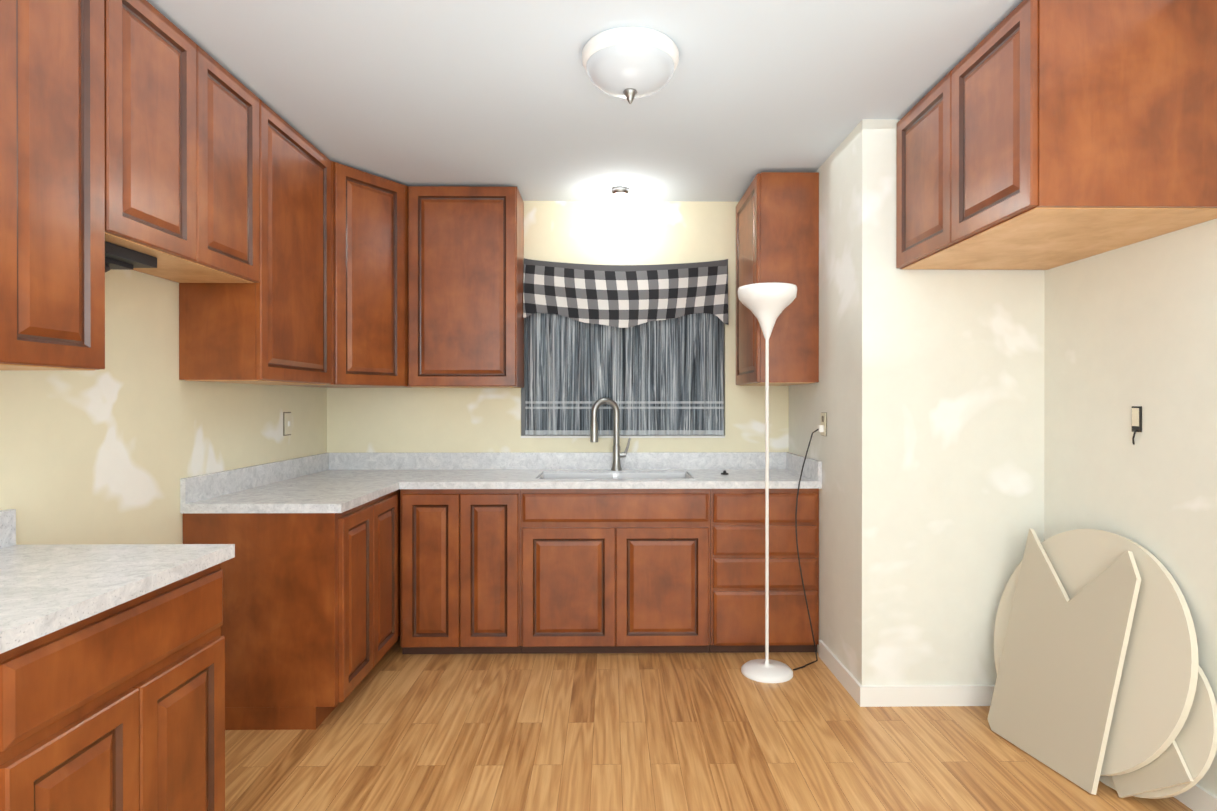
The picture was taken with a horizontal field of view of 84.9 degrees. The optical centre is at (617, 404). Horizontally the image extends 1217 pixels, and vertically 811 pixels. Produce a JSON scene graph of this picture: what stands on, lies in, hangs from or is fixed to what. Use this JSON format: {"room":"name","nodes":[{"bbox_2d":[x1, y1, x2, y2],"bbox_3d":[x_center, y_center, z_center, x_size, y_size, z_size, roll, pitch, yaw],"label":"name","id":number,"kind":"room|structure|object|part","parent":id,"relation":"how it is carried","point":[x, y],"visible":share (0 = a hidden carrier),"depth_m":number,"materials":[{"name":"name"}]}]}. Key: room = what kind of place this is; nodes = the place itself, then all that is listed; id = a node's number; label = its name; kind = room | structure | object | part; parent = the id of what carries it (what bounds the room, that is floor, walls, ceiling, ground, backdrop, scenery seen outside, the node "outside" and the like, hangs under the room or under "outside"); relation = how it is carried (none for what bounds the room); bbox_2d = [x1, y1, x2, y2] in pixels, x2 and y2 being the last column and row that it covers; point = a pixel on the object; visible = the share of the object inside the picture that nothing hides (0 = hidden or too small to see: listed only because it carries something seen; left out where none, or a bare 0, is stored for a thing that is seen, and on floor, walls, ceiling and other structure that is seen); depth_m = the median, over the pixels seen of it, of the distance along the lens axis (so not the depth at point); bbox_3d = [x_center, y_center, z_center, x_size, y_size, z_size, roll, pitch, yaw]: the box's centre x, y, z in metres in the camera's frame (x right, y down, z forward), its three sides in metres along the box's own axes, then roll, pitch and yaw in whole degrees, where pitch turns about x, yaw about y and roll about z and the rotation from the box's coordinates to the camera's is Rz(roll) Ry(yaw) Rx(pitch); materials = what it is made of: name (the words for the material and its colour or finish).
{"room":"kitchen","nodes":[
{"label":"kitchen","id":0,"kind":"room"},
{"bbox_2d":[0,269,326,544],"bbox_3d":[-1.763,0.041,0.947,0.120,2.510,6.310,0,0,-1],"label":"wall","id":1,"kind":"structure","parent":0,"point":[125,440],"depth_m":2.35,"materials":[{"name":"beige paint"}]},
{"bbox_2d":[0,0,104,370],"bbox_3d":[-1.548,-0.647,1.480,0.318,1.113,0.663,0,0,-1],"label":"upper cabinet","id":2,"kind":"object","parent":1,"relation":"attached to","point":[52,207],"visible":1,"depth_m":1.64,"materials":[{"name":"brown wood"}]},
{"bbox_2d":[104,0,259,282],"bbox_3d":[-1.558,-0.839,2.212,0.318,0.733,0.798,0,0,-1],"label":"upper cabinet","id":3,"kind":"object","parent":1,"relation":"attached to","point":[181,157],"visible":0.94,"depth_m":2.13,"materials":[{"name":"brown wood"}]},
{"bbox_2d":[105,241,156,271],"bbox_3d":[-1.581,-0.435,1.989,0.210,0.070,0.290,0,0,-1],"label":"hood vent","id":4,"kind":"object","parent":3,"relation":"attached to","point":[117,257],"visible":0.19,"depth_m":2.02,"materials":[{"name":"grey metal"}]},
{"bbox_2d":[179,99,330,384],"bbox_3d":[-1.568,-0.651,2.947,0.318,1.113,0.668,0,0,-1],"label":"upper cabinet","id":5,"kind":"object","parent":1,"relation":"attached to","point":[272,326],"visible":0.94,"depth_m":2.76,"materials":[{"name":"brown wood"}]},
{"bbox_2d":[283,412,290,435],"bbox_3d":[-1.728,0.102,3.488,0.016,0.123,0.078,0,0,-1],"label":"light switch","id":6,"kind":"object","parent":1,"relation":"attached to","point":[286,423],"visible":0.98,"depth_m":3.47,"materials":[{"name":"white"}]},
{"bbox_2d":[287,161,417,387],"bbox_3d":[-1.451,-0.654,3.635,0.571,1.110,0.696,0,0,-1],"label":"upper cabinet","id":7,"kind":"object","parent":1,"relation":"attached to","point":[369,280],"visible":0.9,"depth_m":3.46,"materials":[{"name":"brown wood"}]},
{"bbox_2d":[327,201,788,452],"bbox_3d":[-0.357,0.033,4.061,2.773,2.510,0.120,0,0,-1],"label":"wall","id":8,"kind":"structure","parent":0,"point":[417,420],"depth_m":4.00,"materials":[{"name":"beige paint"}]},
{"bbox_2d":[408,186,523,387],"bbox_3d":[-0.863,-0.653,3.832,0.601,1.113,0.318,0,0,-1],"label":"upper cabinet","id":9,"kind":"object","parent":8,"relation":"attached to","point":[465,283],"visible":1,"depth_m":3.67,"materials":[{"name":"brown wood"}]},
{"bbox_2d":[521,318,724,437],"bbox_3d":[0.029,-0.315,4.043,1.230,1.035,0.074,0,0,-1],"label":"window","id":10,"kind":"structure","parent":8,"relation":"in","point":[523,435],"depth_m":4.03,"materials":[{"name":"grey"}]},
{"bbox_2d":[525,313,723,434],"bbox_3d":[0.040,-0.274,3.987,1.190,0.915,0.038,0,0,-1],"label":"sheer curtain","id":11,"kind":"object","parent":10,"relation":"hanging from","point":[661,377],"visible":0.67,"depth_m":3.99,"materials":[{"name":"grey fabric"}]},
{"bbox_2d":[523,258,728,327],"bbox_3d":[0.048,-0.659,3.946,1.215,0.415,0.026,0,0,-1],"label":"curtain valance","id":12,"kind":"object","parent":10,"relation":"attached to","point":[622,296],"visible":0.96,"depth_m":3.95,"materials":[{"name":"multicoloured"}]},
{"bbox_2d":[146,0,1022,201],"bbox_3d":[0.075,-1.255,1.168,3.800,0.080,6.710,0,0,-1],"label":"ceiling","id":13,"kind":"structure","parent":0,"point":[508,93],"depth_m":2.51,"materials":[{"name":"white paint"}]},
{"bbox_2d":[611,187,628,200],"bbox_3d":[0.013,-1.188,3.783,0.104,0.066,0.104,0,0,-1],"label":"ceiling light","id":14,"kind":"object","parent":13,"relation":"attached to","point":[620,193],"visible":1,"depth_m":3.75,"materials":[{"name":"silver metal"}]},
{"bbox_2d":[582,26,678,103],"bbox_3d":[0.043,-1.127,2.303,0.336,0.180,0.336,0,0,-1],"label":"dome ceiling light","id":15,"kind":"object","parent":13,"relation":"attached to","point":[630,64],"visible":1,"depth_m":2.20,"materials":[{"name":"white glass"}]},
{"bbox_2d":[225,635,1192,810],"bbox_3d":[0.075,1.325,1.175,3.800,0.060,6.710,0,0,-1],"label":"floor","id":16,"kind":"structure","parent":0,"point":[396,730],"depth_m":2.50,"materials":[{"name":"laminate"}]},
{"bbox_2d":[0,563,224,810],"bbox_3d":[-1.399,0.864,1.507,0.618,0.861,0.715,0,0,-1],"label":"base cabinet","id":17,"kind":"object","parent":16,"relation":"on","point":[120,707],"visible":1,"depth_m":1.47,"materials":[{"name":"brown wood"}]},
{"bbox_2d":[0,509,234,653],"bbox_3d":[-1.392,0.364,1.497,0.631,0.137,0.757,0,0,-1],"label":"countertop","id":18,"kind":"structure","parent":17,"relation":"on","point":[46,589],"depth_m":1.55,"materials":[{"name":"stone"}]},
{"bbox_2d":[183,498,378,729],"bbox_3d":[-1.416,0.861,2.829,0.618,0.860,0.380,0,0,-1],"label":"base cabinet","id":19,"kind":"object","parent":16,"relation":"on","point":[311,629],"depth_m":2.64,"materials":[{"name":"brown wood"}]},
{"bbox_2d":[180,456,407,512],"bbox_3d":[-1.397,0.360,2.984,0.660,0.137,0.720,0,0,-1],"label":"countertop","id":20,"kind":"structure","parent":19,"relation":"on","point":[331,483],"depth_m":3.03,"materials":[{"name":"stone"}]},
{"bbox_2d":[379,489,400,660],"bbox_3d":[-1.421,0.860,3.192,0.618,0.860,0.346,0,0,-1],"label":"base cabinet","id":21,"kind":"object","parent":16,"relation":"on","point":[389,504],"depth_m":3.25,"materials":[{"name":"brown wood"}]},
{"bbox_2d":[400,489,520,653],"bbox_3d":[-0.811,0.858,3.691,0.610,0.861,0.608,0,0,-1],"label":"base cabinet","id":22,"kind":"object","parent":16,"relation":"on","point":[460,571],"visible":0.96,"depth_m":3.39,"materials":[{"name":"brown wood"}]},
{"bbox_2d":[311,453,423,455],"bbox_3d":[-1.406,0.358,3.674,0.660,0.137,0.360,0,0,-1],"label":"backsplash","id":23,"kind":"structure","parent":22,"relation":"on","point":[323,454],"depth_m":3.97,"materials":[{"name":"stone"}]},
{"bbox_2d":[520,489,710,653],"bbox_3d":[-0.016,0.858,3.701,0.976,0.861,0.608,0,0,-1],"label":"base cabinet","id":24,"kind":"object","parent":16,"relation":"on","point":[614,570],"visible":0.92,"depth_m":3.40,"materials":[{"name":"brown wood"}]},
{"bbox_2d":[710,489,818,652],"bbox_3d":[0.753,0.858,3.712,0.558,0.861,0.608,0,0,-1],"label":"base cabinet","id":25,"kind":"object","parent":16,"relation":"on","point":[737,570],"visible":0.83,"depth_m":3.41,"materials":[{"name":"brown wood"}]},
{"bbox_2d":[408,452,821,488],"bbox_3d":[-0.352,0.358,3.679,2.769,0.137,0.643,0,0,-1],"label":"countertop","id":26,"kind":"structure","parent":25,"relation":"on","point":[478,470],"depth_m":3.91,"materials":[{"name":"stone"}]},
{"bbox_2d":[590,398,630,470],"bbox_3d":[-0.043,0.175,3.899,0.237,0.428,0.107,0,0,-1],"label":"faucet","id":27,"kind":"object","parent":26,"relation":"on","point":[617,454],"visible":1,"depth_m":3.90,"materials":[{"name":"silver metal"}]},
{"bbox_2d":[538,473,692,478],"bbox_3d":[-0.016,0.487,3.692,0.838,0.170,0.388,0,0,-1],"label":"sink","id":28,"kind":"object","parent":26,"relation":"in","point":[614,476],"visible":0.02,"depth_m":3.88,"materials":[{"name":"silver metal"}]},
{"bbox_2d":[738,282,818,682],"bbox_3d":[0.794,0.365,3.211,0.437,1.850,0.307,0,0,-1],"label":"floor lamp","id":29,"kind":"object","parent":16,"relation":"on","point":[766,304],"depth_m":3.17,"materials":[{"name":"white metal"}]},
{"bbox_3d":[0.930,0.705,3.292,0.164,1.165,0.150,0,0,-1],"label":"lamp cord","id":30,"kind":"part","parent":29,"relation":"part of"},
{"bbox_2d":[988,528,1140,794],"bbox_3d":[1.623,0.897,2.448,0.222,0.789,0.467,0,0,-12],"label":"leaning boards","id":31,"kind":"object","parent":16,"relation":"on","point":[1055,692],"visible":1,"depth_m":2.39,"materials":[{"name":"beige wood"}]},
{"bbox_2d":[994,529,1198,775],"bbox_3d":[1.682,0.876,2.417,0.282,0.830,0.761,0,0,-1],"label":"round tabletop","id":32,"kind":"object","parent":16,"relation":"on","point":[1156,691],"visible":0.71,"depth_m":2.19,"materials":[{"name":"beige wood"}]},
{"bbox_2d":[1111,740,1193,797],"bbox_3d":[1.704,1.008,2.276,0.126,0.567,0.550,0,0,-1],"label":"leaning boards","id":33,"kind":"object","parent":16,"relation":"on","point":[1167,768],"visible":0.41,"depth_m":2.09,"materials":[{"name":"beige wood"}]},
{"bbox_2d":[1099,666,1216,798],"bbox_3d":[1.728,1.018,2.264,0.162,0.548,0.560,0,0,-12],"label":"leaning boards","id":34,"kind":"object","parent":16,"relation":"on","point":[1196,740],"visible":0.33,"depth_m":2.03,"materials":[{"name":"beige wood"}]},
{"bbox_2d":[789,119,1044,685],"bbox_3d":[1.490,0.034,3.501,0.907,2.510,1.290,0,0,-1],"label":"wall","id":35,"kind":"structure","parent":0,"point":[925,393],"depth_m":2.86,"materials":[{"name":"white paint"}]},
{"bbox_2d":[736,172,818,385],"bbox_3d":[0.872,-0.654,3.722,0.320,1.085,0.583,0,0,-1],"label":"upper cabinet","id":36,"kind":"object","parent":35,"relation":"attached to","point":[777,227],"visible":0.98,"depth_m":3.43,"materials":[{"name":"brown wood"}]},
{"bbox_2d":[818,412,826,435],"bbox_3d":[1.024,0.100,3.350,0.030,0.118,0.074,0,0,-1],"label":"outlet","id":37,"kind":"object","parent":35,"relation":"attached to","point":[822,427],"visible":0.96,"depth_m":3.33,"materials":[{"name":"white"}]},
{"bbox_2d":[1044,218,1216,796],"bbox_3d":[1.926,0.042,0.351,0.120,2.510,5.020,0,0,-1],"label":"wall","id":38,"kind":"structure","parent":0,"point":[1127,327],"depth_m":2.33,"materials":[{"name":"white paint"}]},
{"bbox_2d":[819,640,1216,810],"bbox_3d":[1.462,1.254,0.683,0.799,0.085,5.450,0,0,-1],"label":"baseboard","id":39,"kind":"structure","parent":38,"relation":"attached to","point":[1196,797],"depth_m":2.85,"materials":[{"name":"white wood"}]},
{"bbox_2d":[896,0,1216,269],"bbox_3d":[1.515,-0.889,2.391,0.644,0.633,0.922,0,0,-1],"label":"upper cabinet","id":40,"kind":"object","parent":38,"relation":"attached to","point":[1040,134],"visible":0.98,"depth_m":1.93,"materials":[{"name":"brown wood"}]},
{"bbox_2d":[1132,406,1141,444],"bbox_3d":[1.831,0.075,2.355,0.014,0.136,0.040,0,0,-1],"label":"electrical outlet","id":41,"kind":"object","parent":38,"relation":"attached to","point":[1136,418],"visible":0.98,"depth_m":2.35,"materials":[{"name":"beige plastic"}]}
]}

